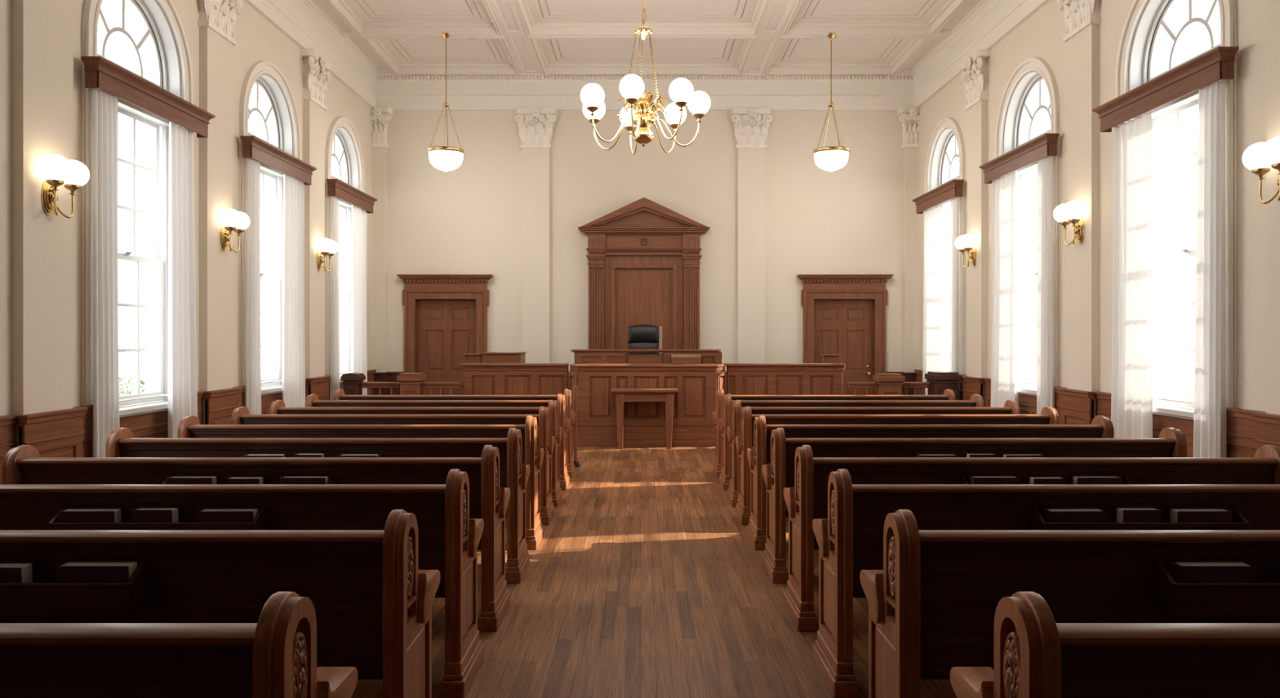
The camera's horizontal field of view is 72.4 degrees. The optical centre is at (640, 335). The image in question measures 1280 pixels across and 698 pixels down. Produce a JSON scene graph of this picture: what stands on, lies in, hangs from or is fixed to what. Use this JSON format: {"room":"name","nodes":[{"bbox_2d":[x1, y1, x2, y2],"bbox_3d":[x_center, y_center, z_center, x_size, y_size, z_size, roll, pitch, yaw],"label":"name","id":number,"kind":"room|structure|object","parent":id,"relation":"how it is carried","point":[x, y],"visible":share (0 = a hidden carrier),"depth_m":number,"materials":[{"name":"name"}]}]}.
{"room":"courtroom","nodes":[
{"label":"courtroom","id":0,"kind":"room"},
{"bbox_2d":[0,0,371,416],"bbox_3d":[-4.760,-1.617,6.700,0.360,6.400,16.600,0,0,0],"label":"wall","id":1,"kind":"structure","parent":0,"point":[257,39],"depth_m":8.95,"materials":[{"name":"beige paint"}]},
{"bbox_2d":[11,0,73,447],"bbox_3d":[-4.476,-1.147,6.640,0.208,5.461,0.805,0,0,0],"label":"pilaster","id":2,"kind":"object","parent":1,"relation":"attached to","point":[42,30],"depth_m":6.52,"materials":[{"name":"beige paint"}]},
{"bbox_2d":[36,154,89,218],"bbox_3d":[-4.376,-1.126,6.620,0.238,0.455,0.426,0,0,0],"label":"sconce","id":3,"kind":"object","parent":1,"relation":"attached to","point":[57,171],"visible":1,"depth_m":6.56,"materials":[{"name":"white glass"}]},
{"bbox_2d":[82,0,193,438],"bbox_3d":[-4.702,-0.887,8.000,0.355,4.940,1.680,0,0,0],"label":"window","id":4,"kind":"structure","parent":1,"relation":"in","point":[146,414],"depth_m":8.32,"materials":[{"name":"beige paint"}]},
{"bbox_2d":[80,56,215,137],"bbox_3d":[-4.439,-2.136,8.000,0.158,0.238,1.900,0,0,0],"label":"valance","id":5,"kind":"object","parent":4,"relation":"attached to","point":[100,73],"visible":1,"depth_m":7.72,"materials":[{"name":"brown wood"}]},
{"bbox_2d":[92,88,119,457],"bbox_3d":[-4.472,-0.232,7.328,0.083,3.590,0.387,0,0,0],"label":"curtain","id":6,"kind":"object","parent":5,"relation":"hanging from","point":[104,106],"visible":0.8,"depth_m":7.27,"materials":[{"name":"white fabric"}]},
{"bbox_2d":[168,121,197,438],"bbox_3d":[-4.473,-0.232,8.530,0.082,3.590,0.520,0,0,0],"label":"curtain","id":7,"kind":"object","parent":5,"relation":"hanging from","point":[182,348],"visible":0.81,"depth_m":8.46,"materials":[{"name":"white fabric"}]},
{"bbox_2d":[0,369,376,484],"bbox_3d":[-4.500,1.078,6.690,0.160,1.010,16.600,0,0,0],"label":"trim","id":8,"kind":"structure","parent":1,"relation":"attached to","point":[66,433],"depth_m":6.85,"materials":[{"name":"brown wood"}]},
{"bbox_2d":[197,0,242,424],"bbox_3d":[-4.476,-1.147,9.340,0.208,5.461,0.805,0,0,0],"label":"pilaster","id":9,"kind":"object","parent":1,"relation":"attached to","point":[216,22],"depth_m":9.22,"materials":[{"name":"beige paint"}]},
{"bbox_2d":[218,208,250,253],"bbox_3d":[-4.376,-1.126,9.400,0.238,0.455,0.426,0,0,0],"label":"sconce","id":10,"kind":"object","parent":1,"relation":"attached to","point":[231,220],"visible":1,"depth_m":9.31,"materials":[{"name":"white glass"}]},
{"bbox_2d":[239,61,301,414],"bbox_3d":[-4.702,-0.887,10.800,0.355,4.940,1.680,0,0,0],"label":"window","id":11,"kind":"structure","parent":1,"relation":"in","point":[275,100],"depth_m":11.14,"materials":[{"name":"white glass"}]},
{"bbox_2d":[240,135,316,185],"bbox_3d":[-4.439,-2.136,10.800,0.158,0.238,1.900,0,0,0],"label":"valance","id":12,"kind":"object","parent":11,"relation":"attached to","point":[253,147],"visible":0.98,"depth_m":10.54,"materials":[{"name":"brown wood"}]},
{"bbox_2d":[244,157,261,414],"bbox_3d":[-4.473,-0.232,10.108,0.084,3.590,0.360,0,0,0],"label":"curtain","id":13,"kind":"object","parent":12,"relation":"hanging from","point":[252,309],"visible":0.8,"depth_m":10.04,"materials":[{"name":"white fabric"}]},
{"bbox_2d":[282,173,305,407],"bbox_3d":[-4.473,-0.232,11.286,0.084,3.590,0.665,0,0,0],"label":"curtain","id":14,"kind":"object","parent":12,"relation":"hanging from","point":[293,277],"visible":0.81,"depth_m":11.19,"materials":[{"name":"white fabric"}]},
{"bbox_2d":[244,0,378,107],"bbox_3d":[-4.520,-4.172,6.700,0.120,0.610,16.600,0,0,0],"label":"trim","id":15,"kind":"structure","parent":1,"relation":"attached to","point":[297,20],"depth_m":12.37,"materials":[{"name":"beige paint"}]},
{"bbox_2d":[300,48,333,397],"bbox_3d":[-4.476,-1.147,12.140,0.208,5.461,0.805,0,0,0],"label":"pilaster","id":16,"kind":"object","parent":1,"relation":"attached to","point":[315,67],"depth_m":12.01,"materials":[{"name":"beige paint"}]},
{"bbox_2d":[315,237,338,271],"bbox_3d":[-4.376,-1.126,12.180,0.238,0.455,0.426,0,0,0],"label":"sconce","id":17,"kind":"object","parent":1,"relation":"attached to","point":[326,246],"visible":1,"depth_m":12.07,"materials":[{"name":"white glass"}]},
{"bbox_2d":[324,116,364,390],"bbox_3d":[-4.702,-0.887,13.500,0.355,4.940,1.680,0,0,0],"label":"window","id":18,"kind":"structure","parent":1,"relation":"in","point":[341,135],"depth_m":13.99,"materials":[{"name":"white glass"}]},
{"bbox_2d":[326,178,377,213],"bbox_3d":[-4.439,-2.136,13.500,0.158,0.238,1.900,0,0,0],"label":"valance","id":19,"kind":"object","parent":18,"relation":"attached to","point":[337,188],"visible":0.95,"depth_m":13.22,"materials":[{"name":"brown wood"}]},
{"bbox_2d":[329,195,339,399],"bbox_3d":[-4.473,-0.232,12.788,0.084,3.590,0.307,0,0,0],"label":"curtain","id":20,"kind":"object","parent":19,"relation":"hanging from","point":[334,295],"visible":0.7,"depth_m":12.68,"materials":[{"name":"white fabric"}]},
{"bbox_2d":[351,204,367,395],"bbox_3d":[-4.472,-0.232,13.897,0.083,3.590,0.834,0,0,0],"label":"curtain","id":21,"kind":"object","parent":18,"relation":"hanging from","point":[359,216],"visible":0.73,"depth_m":13.78,"materials":[{"name":"white fabric"}]},
{"bbox_2d":[386,110,902,371],"bbox_3d":[0.070,-1.617,15.150,10.020,6.400,0.300,0,0,0],"label":"wall","id":22,"kind":"structure","parent":0,"point":[466,219],"depth_m":15.00,"materials":[{"name":"beige paint"}]},
{"bbox_2d":[370,106,392,372],"bbox_3d":[-4.470,-1.147,14.873,0.475,5.461,0.253,0,0,0],"label":"pilaster","id":23,"kind":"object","parent":22,"relation":"attached to","point":[379,124],"depth_m":14.87,"materials":[{"name":"beige paint"}]},
{"bbox_2d":[396,274,493,395],"bbox_3d":[-3.340,0.271,15.053,1.610,2.625,0.475,0,0,0],"label":"door","id":24,"kind":"structure","parent":22,"relation":"in","point":[446,315],"depth_m":15.10,"materials":[{"name":"brown wood"}]},
{"bbox_2d":[514,107,555,363],"bbox_3d":[-1.800,-1.147,14.903,0.715,5.461,0.193,0,0,0],"label":"pilaster","id":25,"kind":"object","parent":22,"relation":"attached to","point":[535,126],"depth_m":14.93,"materials":[{"name":"beige paint"}]},
{"bbox_2d":[577,197,710,353],"bbox_3d":[0.050,-0.373,14.850,2.220,3.912,0.300,0,0,0],"label":"panel","id":26,"kind":"object","parent":22,"relation":"attached to","point":[644,256],"visible":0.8,"depth_m":14.86,"materials":[{"name":"brown wood"}]},
{"bbox_2d":[376,73,913,110],"bbox_3d":[0.070,-4.172,14.938,9.300,0.610,0.125,0,0,0],"label":"trim","id":27,"kind":"structure","parent":22,"relation":"attached to","point":[525,91],"depth_m":14.94,"materials":[{"name":"beige paint"}]},
{"bbox_2d":[373,371,917,395],"bbox_3d":[0.070,1.101,14.908,9.300,0.965,0.185,0,0,0],"label":"trim","id":28,"kind":"structure","parent":22,"relation":"attached to","point":[388,376],"depth_m":14.83,"materials":[{"name":"brown wood"}]},
{"bbox_2d":[730,107,773,363],"bbox_3d":[1.890,-1.147,14.903,0.715,5.461,0.193,0,0,0],"label":"trim","id":29,"kind":"structure","parent":22,"relation":"attached to","point":[751,126],"depth_m":14.93,"materials":[{"name":"beige paint"}]},
{"bbox_2d":[796,274,893,395],"bbox_3d":[3.480,0.271,15.053,1.610,2.625,0.475,0,0,0],"label":"door","id":30,"kind":"structure","parent":22,"relation":"in","point":[844,315],"depth_m":15.10,"materials":[{"name":"brown wood"}]},
{"bbox_2d":[897,106,919,372],"bbox_3d":[4.610,-1.147,14.873,0.475,5.461,0.253,0,0,0],"label":"trim","id":31,"kind":"structure","parent":22,"relation":"attached to","point":[909,117],"depth_m":14.87,"materials":[{"name":"beige paint"}]},
{"bbox_2d":[306,0,986,75],"bbox_3d":[0.070,-4.654,6.643,10.020,0.426,17.315,0,0,0],"label":"ceiling","id":32,"kind":"structure","parent":0,"point":[397,37],"depth_m":12.88,"materials":[{"name":"paint"}]},
{"bbox_2d":[427,31,464,171],"bbox_3d":[-2.885,-3.447,12.930,0.536,2.040,0.536,0,0,0],"label":"pendant lamp","id":33,"kind":"object","parent":32,"relation":"hanging from","point":[446,158],"visible":1,"depth_m":12.78,"materials":[{"name":"white glass"}]},
{"bbox_2d":[580,0,711,154],"bbox_3d":[0.018,-3.188,8.827,1.328,2.571,1.300,0,0,-14],"label":"chandelier","id":34,"kind":"object","parent":32,"relation":"hanging from","point":[632,116],"visible":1,"depth_m":8.71,"materials":[{"name":"gold metal"}]},
{"bbox_2d":[813,31,849,171],"bbox_3d":[2.815,-3.447,12.930,0.536,2.040,0.536,0,0,0],"label":"pendant lamp","id":35,"kind":"object","parent":32,"relation":"hanging from","point":[830,158],"visible":1,"depth_m":12.78,"materials":[{"name":"white glass"}]},
{"bbox_2d":[351,444,956,697],"bbox_3d":[0.070,1.643,6.800,9.700,0.120,16.800,0,0,0],"label":"floor","id":36,"kind":"structure","parent":0,"point":[644,580],"depth_m":5.15,"materials":[{"name":"brown wood"}]},
{"bbox_2d":[0,591,357,697],"bbox_3d":[-2.118,1.092,2.135,2.702,0.982,0.500,0,0,0],"label":"pew","id":37,"kind":"object","parent":36,"relation":"on","point":[274,656],"visible":1,"depth_m":1.99,"materials":[{"name":"brown wood"}]},
{"bbox_2d":[0,509,440,697],"bbox_3d":[-2.118,1.092,3.110,2.702,0.982,0.500,0,0,0],"label":"pew","id":38,"kind":"object","parent":36,"relation":"on","point":[372,602],"visible":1,"depth_m":2.96,"materials":[{"name":"brown wood"}]},
{"bbox_2d":[0,561,34,582],"bbox_3d":[-2.132,0.831,2.911,0.180,0.141,0.070,0,0,-1],"label":"book","id":39,"kind":"object","parent":38,"relation":"in","point":[15,571],"visible":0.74,"depth_m":2.89,"materials":[{"name":"black fabric"}]},
{"bbox_2d":[55,560,139,582],"bbox_3d":[-1.813,0.829,2.912,0.250,0.143,0.064,0,2,0],"label":"book","id":40,"kind":"object","parent":38,"relation":"in","point":[68,571],"visible":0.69,"depth_m":2.88,"materials":[{"name":"black fabric"}]},
{"bbox_2d":[0,468,484,697],"bbox_3d":[-2.118,1.092,4.035,2.702,0.982,0.500,0,0,0],"label":"pew","id":41,"kind":"object","parent":36,"relation":"on","point":[448,540],"visible":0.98,"depth_m":3.88,"materials":[{"name":"brown wood"}]},
{"bbox_2d":[58,507,122,522],"bbox_3d":[-2.418,0.831,3.836,0.250,0.141,0.070,0,0,-1],"label":"book","id":42,"kind":"object","parent":41,"relation":"in","point":[68,514],"visible":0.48,"depth_m":3.80,"materials":[{"name":"black fabric"}]},
{"bbox_2d":[132,506,179,522],"bbox_3d":[-2.132,0.829,3.837,0.180,0.143,0.064,0,2,0],"label":"book","id":43,"kind":"object","parent":41,"relation":"in","point":[140,514],"visible":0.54,"depth_m":3.80,"materials":[{"name":"black fabric"}]},
{"bbox_2d":[197,507,259,522],"bbox_3d":[-1.813,0.831,3.836,0.250,0.141,0.070,0,0,-1],"label":"book","id":44,"kind":"object","parent":41,"relation":"in","point":[206,514],"visible":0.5,"depth_m":3.80,"materials":[{"name":"black fabric"}]},
{"bbox_2d":[2,444,510,631],"bbox_3d":[-2.118,1.092,4.905,2.702,0.982,0.500,0,0,0],"label":"pew","id":45,"kind":"object","parent":36,"relation":"on","point":[23,464],"visible":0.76,"depth_m":4.74,"materials":[{"name":"brown wood"}]},
{"bbox_2d":[167,475,217,484],"bbox_3d":[-2.418,0.829,4.707,0.250,0.143,0.064,0,2,0],"label":"book","id":46,"kind":"object","parent":45,"relation":"in","point":[175,479],"visible":0.44,"depth_m":4.67,"materials":[{"name":"black fabric"}]},
{"bbox_2d":[280,475,329,484],"bbox_3d":[-1.813,0.829,4.707,0.250,0.143,0.064,0,2,0],"label":"book","id":47,"kind":"object","parent":45,"relation":"in","point":[286,479],"visible":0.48,"depth_m":4.67,"materials":[{"name":"black fabric"}]},
{"bbox_2d":[106,427,529,582],"bbox_3d":[-2.118,1.092,5.815,2.702,0.982,0.500,0,0,0],"label":"pew","id":48,"kind":"object","parent":36,"relation":"on","point":[121,442],"visible":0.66,"depth_m":5.65,"materials":[{"name":"brown wood"}]},
{"bbox_2d":[340,372,365,395],"bbox_3d":[-4.155,1.058,12.620,0.278,1.050,0.270,0,0,0],"label":"chair","id":49,"kind":"object","parent":36,"relation":"on","point":[353,385],"visible":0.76,"depth_m":12.50,"materials":[{"name":"brown wood"}]},
{"bbox_2d":[177,415,544,550],"bbox_3d":[-2.118,1.092,6.685,2.702,0.982,0.500,0,0,0],"label":"pew","id":50,"kind":"object","parent":36,"relation":"on","point":[189,426],"visible":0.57,"depth_m":6.52,"materials":[{"name":"brown wood"}]},
{"bbox_2d":[231,406,554,524],"bbox_3d":[-2.118,1.092,7.535,2.702,0.982,0.500,0,0,0],"label":"pew","id":51,"kind":"object","parent":36,"relation":"on","point":[240,415],"visible":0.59,"depth_m":7.36,"materials":[{"name":"brown wood"}]},
{"bbox_2d":[396,373,426,395],"bbox_3d":[-3.310,1.060,12.620,0.340,1.045,0.340,0,0,0],"label":"newel post","id":52,"kind":"object","parent":36,"relation":"on","point":[411,384],"visible":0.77,"depth_m":12.48,"materials":[{"name":"brown wood"}]},
{"bbox_2d":[269,400,562,506],"bbox_3d":[-2.118,1.092,8.295,2.702,0.982,0.500,0,0,0],"label":"pew","id":53,"kind":"object","parent":36,"relation":"on","point":[277,407],"visible":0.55,"depth_m":8.11,"materials":[{"name":"brown wood"}]},
{"bbox_2d":[305,393,569,490],"bbox_3d":[-2.118,1.092,9.155,2.702,0.982,0.500,0,0,0],"label":"pew","id":54,"kind":"object","parent":36,"relation":"on","point":[312,400],"visible":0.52,"depth_m":8.99,"materials":[{"name":"brown wood"}]},
{"bbox_2d":[333,389,575,477],"bbox_3d":[-2.118,1.092,9.965,2.702,0.982,0.500,0,0,0],"label":"pew","id":55,"kind":"object","parent":36,"relation":"on","point":[339,394],"visible":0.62,"depth_m":9.79,"materials":[{"name":"brown wood"}]},
{"bbox_2d":[482,351,526,363],"bbox_3d":[-2.147,0.920,13.785,0.605,1.325,0.630,0,0,0],"label":"stand","id":56,"kind":"object","parent":36,"relation":"on","point":[489,357],"visible":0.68,"depth_m":13.50,"materials":[{"name":"brown wood"}]},
{"bbox_2d":[459,363,568,395],"bbox_3d":[-1.870,0.997,12.965,1.580,1.172,0.270,0,0,0],"label":"wooden partition","id":57,"kind":"object","parent":36,"relation":"on","point":[480,379],"depth_m":12.88,"materials":[{"name":"brown wood"}]},
{"bbox_2d":[459,363,568,370],"bbox_3d":[-1.870,0.462,12.965,1.580,0.102,0.270,0,0,0],"label":"countertop","id":58,"kind":"structure","parent":57,"relation":"on","point":[466,366],"depth_m":12.87,"materials":[{"name":"brown wood"}]},
{"bbox_2d":[572,385,579,467],"bbox_3d":[-0.790,1.091,10.550,0.100,0.985,0.098,0,0,0],"label":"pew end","id":59,"kind":"object","parent":36,"relation":"on","point":[575,391],"visible":0.89,"depth_m":10.53,"materials":[{"name":"brown wood"}]},
{"bbox_2d":[610,388,678,448],"bbox_3d":[0.050,1.165,12.325,0.940,0.835,0.330,0,0,0],"label":"side table","id":60,"kind":"object","parent":36,"relation":"on","point":[622,395],"visible":1,"depth_m":12.21,"materials":[{"name":"brown wood"}]},
{"bbox_2d":[568,363,726,446],"bbox_3d":[0.095,1.000,12.940,2.330,1.165,0.880,0,0,0],"label":"bench","id":61,"kind":"object","parent":36,"relation":"on","point":[695,403],"visible":0.77,"depth_m":12.53,"materials":[{"name":"brown wood"}]},
{"bbox_2d":[724,363,844,395],"bbox_3d":[2.123,0.997,12.965,1.755,1.172,0.270,0,0,0],"label":"wooden partition","id":62,"kind":"object","parent":36,"relation":"on","point":[742,379],"depth_m":12.88,"materials":[{"name":"brown wood"}]},
{"bbox_2d":[724,363,844,370],"bbox_3d":[2.123,0.462,12.965,1.755,0.102,0.270,0,0,0],"label":"countertop","id":63,"kind":"structure","parent":62,"relation":"on","point":[731,366],"depth_m":12.87,"materials":[{"name":"brown wood"}]},
{"bbox_2d":[712,389,955,477],"bbox_3d":[2.188,1.092,9.965,2.702,0.982,0.500,0,0,0],"label":"pew","id":64,"kind":"object","parent":36,"relation":"on","point":[948,394],"visible":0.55,"depth_m":9.79,"materials":[{"name":"brown wood"}]},
{"bbox_2d":[719,393,983,490],"bbox_3d":[2.188,1.092,9.155,2.702,0.982,0.500,0,0,0],"label":"pew","id":65,"kind":"object","parent":36,"relation":"on","point":[975,400],"visible":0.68,"depth_m":8.99,"materials":[{"name":"brown wood"}]},
{"bbox_2d":[726,400,1019,506],"bbox_3d":[2.188,1.092,8.295,2.702,0.982,0.500,0,0,0],"label":"pew","id":66,"kind":"object","parent":36,"relation":"on","point":[1011,406],"visible":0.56,"depth_m":8.12,"materials":[{"name":"brown wood"}]},
{"bbox_2d":[872,373,905,395],"bbox_3d":[3.575,1.065,12.620,0.370,1.035,0.370,0,0,0],"label":"newel post","id":67,"kind":"object","parent":36,"relation":"on","point":[887,384],"visible":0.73,"depth_m":12.46,"materials":[{"name":"brown wood"}]},
{"bbox_2d":[735,406,1058,524],"bbox_3d":[2.188,1.092,7.535,2.702,0.982,0.500,0,0,0],"label":"pew","id":68,"kind":"object","parent":36,"relation":"on","point":[1049,415],"visible":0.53,"depth_m":7.36,"materials":[{"name":"brown wood"}]},
{"bbox_2d":[746,415,1114,550],"bbox_3d":[2.188,1.092,6.685,2.702,0.982,0.500,0,0,0],"label":"pew","id":69,"kind":"object","parent":36,"relation":"on","point":[758,455],"visible":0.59,"depth_m":6.52,"materials":[{"name":"brown wood"}]},
{"bbox_2d":[924,371,961,399],"bbox_3d":[4.360,1.053,12.620,0.400,1.060,0.400,0,0,0],"label":"newel post","id":70,"kind":"object","parent":36,"relation":"on","point":[940,381],"visible":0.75,"depth_m":12.45,"materials":[{"name":"brown wood"}]},
{"bbox_2d":[761,427,1186,582],"bbox_3d":[2.188,1.092,5.815,2.702,0.982,0.500,0,0,0],"label":"pew","id":71,"kind":"object","parent":36,"relation":"on","point":[779,474],"visible":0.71,"depth_m":5.65,"materials":[{"name":"brown wood"}]},
{"bbox_2d":[783,444,1279,631],"bbox_3d":[2.188,1.092,4.905,2.702,0.982,0.500,0,0,0],"label":"pew","id":72,"kind":"object","parent":36,"relation":"on","point":[806,501],"visible":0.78,"depth_m":4.74,"materials":[{"name":"brown wood"}]},
{"bbox_2d":[968,475,1019,484],"bbox_3d":[1.898,0.829,4.707,0.255,0.143,0.064,0,2,0],"label":"book","id":73,"kind":"object","parent":72,"relation":"in","point":[973,479],"visible":0.41,"depth_m":4.67,"materials":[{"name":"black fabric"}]},
{"bbox_2d":[1071,475,1122,484],"bbox_3d":[2.458,0.829,4.707,0.250,0.143,0.064,0,2,0],"label":"book","id":74,"kind":"object","parent":72,"relation":"in","point":[1076,479],"visible":0.43,"depth_m":4.67,"materials":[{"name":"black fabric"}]},
{"bbox_2d":[812,468,1279,697],"bbox_3d":[2.188,1.092,4.035,2.702,0.982,0.500,0,0,0],"label":"pew","id":75,"kind":"object","parent":36,"relation":"on","point":[850,541],"visible":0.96,"depth_m":3.88,"materials":[{"name":"brown wood"}]},
{"bbox_2d":[1043,507,1106,522],"bbox_3d":[1.898,0.831,3.836,0.255,0.141,0.070,0,0,-1],"label":"book","id":76,"kind":"object","parent":75,"relation":"in","point":[1050,514],"visible":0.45,"depth_m":3.80,"materials":[{"name":"black fabric"}]},
{"bbox_2d":[1115,506,1161,522],"bbox_3d":[2.187,0.829,3.837,0.175,0.143,0.064,0,2,0],"label":"book","id":77,"kind":"object","parent":75,"relation":"in","point":[1123,514],"visible":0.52,"depth_m":3.80,"materials":[{"name":"black fabric"}]},
{"bbox_2d":[1168,507,1232,522],"bbox_3d":[2.458,0.831,3.836,0.250,0.141,0.070,0,0,-1],"label":"book","id":78,"kind":"object","parent":75,"relation":"in","point":[1175,514],"visible":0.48,"depth_m":3.80,"materials":[{"name":"black fabric"}]},
{"bbox_2d":[859,509,1279,697],"bbox_3d":[2.188,1.092,3.110,2.702,0.982,0.500,0,0,0],"label":"pew","id":79,"kind":"object","parent":36,"relation":"on","point":[933,602],"visible":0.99,"depth_m":2.96,"materials":[{"name":"brown wood"}]},
{"bbox_2d":[1169,560,1255,582],"bbox_3d":[1.898,0.829,2.912,0.255,0.143,0.064,0,2,0],"label":"book","id":80,"kind":"object","parent":79,"relation":"in","point":[1182,571],"visible":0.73,"depth_m":2.88,"materials":[{"name":"black fabric"}]},
{"bbox_2d":[950,591,1279,697],"bbox_3d":[2.188,1.092,2.135,2.702,0.982,0.500,0,0,0],"label":"pew","id":81,"kind":"object","parent":36,"relation":"on","point":[1035,655],"visible":1,"depth_m":1.99,"materials":[{"name":"brown wood"}]},
{"bbox_3d":[0.150,1.383,13.900,4.700,0.400,1.800,0,0,0],"label":"dais","id":82,"kind":"object","parent":36,"relation":"on","visible":0},
{"bbox_2d":[628,324,662,353],"bbox_3d":[0.060,0.497,14.209,0.660,1.369,0.662,0,0,0],"label":"leather chair","id":83,"kind":"object","parent":82,"relation":"on","point":[643,336],"visible":0.33,"depth_m":14.37,"materials":[{"name":"black leather"}]},
{"bbox_2d":[570,349,721,364],"bbox_3d":[0.082,0.698,13.613,2.324,0.970,0.435,0,0,0],"label":"desk","id":84,"kind":"object","parent":82,"relation":"on","point":[581,356],"visible":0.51,"depth_m":13.43,"materials":[{"name":"brown wood"}]},
{"bbox_2d":[918,0,1266,411],"bbox_3d":[4.900,-1.617,6.700,0.360,6.400,16.600,0,0,0],"label":"wall","id":85,"kind":"structure","parent":0,"point":[1041,36],"depth_m":8.83,"materials":[{"name":"beige paint"}]},
{"bbox_2d":[924,117,965,375],"bbox_3d":[4.843,-0.887,13.550,0.355,4.940,1.680,0,0,0],"label":"window","id":86,"kind":"structure","parent":85,"relation":"in","point":[940,163],"depth_m":13.98,"materials":[{"name":"white glass"}]},
{"bbox_2d":[922,204,942,395],"bbox_3d":[4.612,-0.232,13.879,0.082,3.590,0.901,0,0,0],"label":"curtain","id":87,"kind":"object","parent":86,"relation":"hanging from","point":[932,264],"visible":0.73,"depth_m":13.80,"materials":[{"name":"white fabric"}]},
{"bbox_2d":[912,179,964,213],"bbox_3d":[4.579,-2.136,13.550,0.158,0.238,1.900,0,0,0],"label":"valance","id":88,"kind":"object","parent":86,"relation":"attached to","point":[952,188],"visible":1,"depth_m":13.30,"materials":[{"name":"brown wood"}]},
{"bbox_2d":[949,196,959,399],"bbox_3d":[4.612,-0.232,12.870,0.083,3.590,0.369,0,0,0],"label":"curtain","id":89,"kind":"object","parent":88,"relation":"hanging from","point":[954,333],"visible":0.62,"depth_m":12.80,"materials":[{"name":"white fabric"}]},
{"bbox_2d":[954,233,977,267],"bbox_3d":[4.516,-1.181,12.140,0.238,0.455,0.426,0,0,0],"label":"sconce","id":90,"kind":"object","parent":85,"relation":"attached to","point":[965,242],"visible":1,"depth_m":12.04,"materials":[{"name":"white glass"}]},
{"bbox_2d":[959,48,990,407],"bbox_3d":[4.616,-1.147,12.160,0.208,5.461,0.765,0,0,0],"label":"trim","id":91,"kind":"structure","parent":85,"relation":"attached to","point":[974,75],"depth_m":12.04,"materials":[{"name":"beige paint"}]},
{"bbox_2d":[911,0,1050,107],"bbox_3d":[4.660,-4.172,6.700,0.120,0.610,16.600,0,0,0],"label":"trim","id":92,"kind":"structure","parent":85,"relation":"attached to","point":[993,20],"depth_m":12.37,"materials":[{"name":"beige paint"}]},
{"bbox_2d":[995,57,1060,414],"bbox_3d":[4.843,-0.887,10.680,0.355,4.940,1.680,0,0,0],"label":"window","id":93,"kind":"structure","parent":85,"relation":"in","point":[1016,112],"depth_m":10.94,"materials":[{"name":"white glass"}]},
{"bbox_2d":[991,170,1017,407],"bbox_3d":[4.613,-0.232,11.114,0.082,3.590,0.828,0,0,0],"label":"curtain","id":94,"kind":"object","parent":93,"relation":"hanging from","point":[1004,307],"visible":0.8,"depth_m":11.11,"materials":[{"name":"white fabric"}]},
{"bbox_2d":[979,133,1059,183],"bbox_3d":[4.579,-2.136,10.680,0.158,0.238,1.900,0,0,0],"label":"valance","id":95,"kind":"object","parent":93,"relation":"attached to","point":[1044,145],"visible":0.95,"depth_m":10.42,"materials":[{"name":"brown wood"}]},
{"bbox_2d":[1036,155,1054,414],"bbox_3d":[4.614,-0.232,9.983,0.084,3.590,0.350,0,0,0],"label":"curtain","id":96,"kind":"object","parent":95,"relation":"hanging from","point":[1045,350],"visible":0.78,"depth_m":9.92,"materials":[{"name":"white fabric"}]},
{"bbox_2d":[1053,200,1086,245],"bbox_3d":[4.516,-1.181,9.200,0.238,0.455,0.426,0,0,0],"label":"sconce","id":97,"kind":"object","parent":85,"relation":"attached to","point":[1072,211],"visible":1,"depth_m":9.12,"materials":[{"name":"white glass"}]},
{"bbox_2d":[1057,0,1101,417],"bbox_3d":[4.616,-1.147,9.250,0.208,5.461,0.765,0,0,0],"label":"trim","id":98,"kind":"structure","parent":85,"relation":"attached to","point":[1082,20],"depth_m":9.13,"materials":[{"name":"beige paint"}]},
{"bbox_2d":[914,369,1279,457],"bbox_3d":[4.640,1.078,6.690,0.160,1.010,16.600,0,0,0],"label":"trim","id":99,"kind":"structure","parent":85,"relation":"attached to","point":[1246,430],"depth_m":8.74,"materials":[{"name":"brown wood"}]},
{"bbox_2d":[1115,0,1236,457],"bbox_3d":[4.843,-0.887,7.760,0.355,4.940,1.680,0,0,0],"label":"window","id":100,"kind":"structure","parent":85,"relation":"in","point":[1175,411],"depth_m":7.96,"materials":[{"name":"white glass"}]},
{"bbox_2d":[1092,46,1239,132],"bbox_3d":[4.579,-2.136,7.760,0.158,0.238,1.900,0,0,0],"label":"valance","id":101,"kind":"object","parent":100,"relation":"attached to","point":[1217,64],"visible":1,"depth_m":7.50,"materials":[{"name":"brown wood"}]},
{"bbox_2d":[1111,112,1152,438],"bbox_3d":[4.611,-0.232,8.273,0.081,3.590,0.679,0,0,0],"label":"curtain","id":102,"kind":"object","parent":101,"relation":"hanging from","point":[1131,394],"visible":0.81,"depth_m":8.21,"materials":[{"name":"white fabric"}]},
{"bbox_2d":[1193,79,1226,457],"bbox_3d":[4.613,-0.232,7.083,0.082,3.590,0.375,0,0,0],"label":"curtain","id":103,"kind":"object","parent":101,"relation":"hanging from","point":[1210,370],"visible":0.86,"depth_m":7.03,"materials":[{"name":"white fabric"}]},
{"bbox_2d":[1241,135,1279,204],"bbox_3d":[4.516,-1.181,6.260,0.238,0.455,0.426,0,0,0],"label":"sconce","id":104,"kind":"object","parent":85,"relation":"attached to","point":[1259,157],"visible":1,"depth_m":6.29,"materials":[{"name":"white glass"}]},
{"bbox_2d":[1266,0,1279,414],"bbox_3d":[4.616,-1.147,6.220,0.208,5.461,0.765,0,0,0],"label":"trim","id":105,"kind":"structure","parent":85,"relation":"attached to","point":[1273,6],"depth_m":6.41,"materials":[{"name":"beige paint"}]},
{"label":"outside","id":106,"kind":"structure","parent":0,"visible":0},
{"bbox_2d":[118,362,1195,397],"bbox_3d":[0.000,2.158,20.000,120.000,0.050,100.000,0,0,0],"label":"ground","id":107,"kind":"structure","parent":106,"point":[1185,370],"depth_m":48.45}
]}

